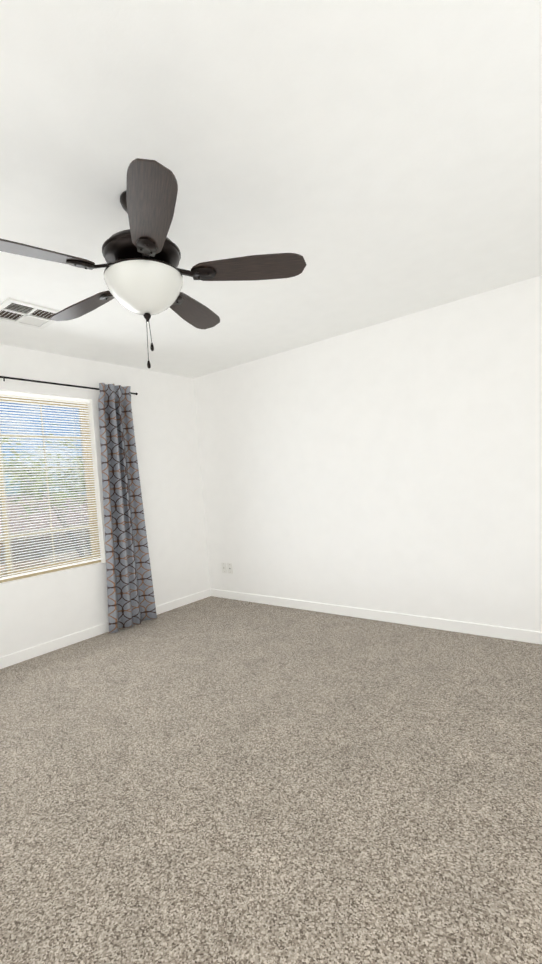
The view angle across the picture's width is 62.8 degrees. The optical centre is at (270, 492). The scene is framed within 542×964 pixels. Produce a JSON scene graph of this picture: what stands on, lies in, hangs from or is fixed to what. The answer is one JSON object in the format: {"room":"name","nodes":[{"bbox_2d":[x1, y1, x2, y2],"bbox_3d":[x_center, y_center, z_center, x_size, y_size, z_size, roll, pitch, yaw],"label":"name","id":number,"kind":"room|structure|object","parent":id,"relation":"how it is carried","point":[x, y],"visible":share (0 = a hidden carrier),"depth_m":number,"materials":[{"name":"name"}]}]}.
{"room":"empty bedroom","nodes":[
{"label":"empty bedroom","id":0,"kind":"room"},
{"bbox_2d":[0,344,209,656],"bbox_3d":[-2.215,0.103,3.250,0.160,2.440,4.500,-3,2,38],"label":"wall","id":1,"kind":"structure","parent":0,"point":[36,610],"depth_m":4.32,"materials":[{"name":"paint"}]},
{"bbox_2d":[0,390,101,582],"bbox_3d":[-2.075,-0.048,3.433,0.123,1.470,1.520,-3,2,38],"label":"window blind","id":2,"kind":"structure","parent":1,"relation":"in","point":[91,521],"depth_m":3.69,"materials":[{"name":"beige plastic"}]},
{"bbox_2d":[0,376,137,394],"bbox_3d":[-1.989,-0.866,3.384,0.110,0.070,2.240,-3,2,38],"label":"curtain rod","id":3,"kind":"object","parent":1,"relation":"attached to","point":[5,377],"visible":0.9,"depth_m":3.58,"materials":[{"name":"black metal"}]},
{"bbox_2d":[98,383,156,632],"bbox_3d":[-1.351,0.123,4.052,0.090,2.203,0.474,-3,2,38],"label":"curtain","id":4,"kind":"object","parent":3,"relation":"hanging from","point":[130,596],"visible":1,"depth_m":4.02,"materials":[{"name":"fabric"}]},
{"bbox_2d":[0,588,211,668],"bbox_3d":[-2.058,1.273,3.228,0.017,0.085,4.500,-3,2,38],"label":"baseboard","id":5,"kind":"structure","parent":1,"relation":"attached to","point":[26,654],"depth_m":3.73,"materials":[{"name":"white wood"}]},
{"bbox_2d":[0,596,541,963],"bbox_3d":[-0.370,1.285,1.905,4.620,0.120,4.820,-3,2,38],"label":"floor","id":6,"kind":"structure","parent":0,"point":[213,780],"depth_m":1.76,"materials":[{"name":"carpet"}]},
{"bbox_2d":[0,0,541,377],"bbox_3d":[-0.563,-1.282,1.834,4.620,0.150,4.820,-3,2,38],"label":"ceiling","id":7,"kind":"structure","parent":0,"point":[372,162],"depth_m":1.64,"materials":[{"name":"paint"}]},
{"bbox_2d":[0,298,58,328],"bbox_3d":[-1.583,-1.152,2.875,0.360,0.012,0.360,-3,2,38],"label":"ceiling vent","id":8,"kind":"object","parent":7,"relation":"in","point":[15,311],"visible":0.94,"depth_m":2.86,"materials":[{"name":"white metal"}]},
{"bbox_2d":[0,158,305,368],"bbox_3d":[-0.569,-0.859,1.864,1.248,0.693,1.283,-3,2,38],"label":"ceiling fan","id":9,"kind":"object","parent":7,"relation":"hanging from","point":[143,274],"visible":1,"depth_m":1.74,"materials":[{"name":"brown wood"}]},
{"bbox_2d":[194,275,541,631],"bbox_3d":[0.969,-0.148,3.699,4.620,2.440,0.160,-3,2,38],"label":"wall","id":10,"kind":"structure","parent":0,"point":[394,465],"depth_m":3.58,"materials":[{"name":"paint"}]},
{"bbox_2d":[221,562,226,572],"bbox_3d":[-0.513,0.820,4.833,0.070,0.115,0.015,-3,2,38],"label":"outlet","id":11,"kind":"object","parent":10,"relation":"attached to","point":[224,567],"visible":1,"depth_m":4.83,"materials":[{"name":"white plastic"}]},
{"bbox_2d":[227,563,232,573],"bbox_3d":[-0.441,0.816,4.780,0.070,0.115,0.009,-3,2,38],"label":"outlet","id":12,"kind":"object","parent":10,"relation":"attached to","point":[230,568],"visible":1,"depth_m":4.78,"materials":[{"name":"white plastic"}]},
{"bbox_2d":[212,589,541,643],"bbox_3d":[1.000,1.032,3.666,4.230,0.085,0.013,-3,2,38],"label":"baseboard","id":13,"kind":"structure","parent":10,"relation":"attached to","point":[522,635],"depth_m":3.63,"materials":[{"name":"white wood"}]},
{"label":"outside","id":14,"kind":"structure","parent":0,"visible":0},
{"bbox_3d":[-20.791,5.047,28.122,59.500,0.200,100.000,-3,2,38],"label":"ground","id":15,"kind":"structure","parent":14,"visible":0},
{"bbox_2d":[0,493,89,571],"bbox_3d":[-9.180,2.210,17.176,10.500,4.320,10.500,-3,2,38],"label":"house","id":16,"kind":"structure","parent":15,"relation":"on","point":[81,531],"depth_m":12.97,"materials":[{"name":"paint"}]},
{"bbox_2d":[2,423,90,556],"bbox_3d":[-3.514,1.221,9.108,4.610,5.902,4.404,-3,2,38],"label":"tree","id":17,"kind":"object","parent":15,"relation":"on","point":[49,485],"depth_m":8.99,"materials":[{"name":"green plant"}]}
]}

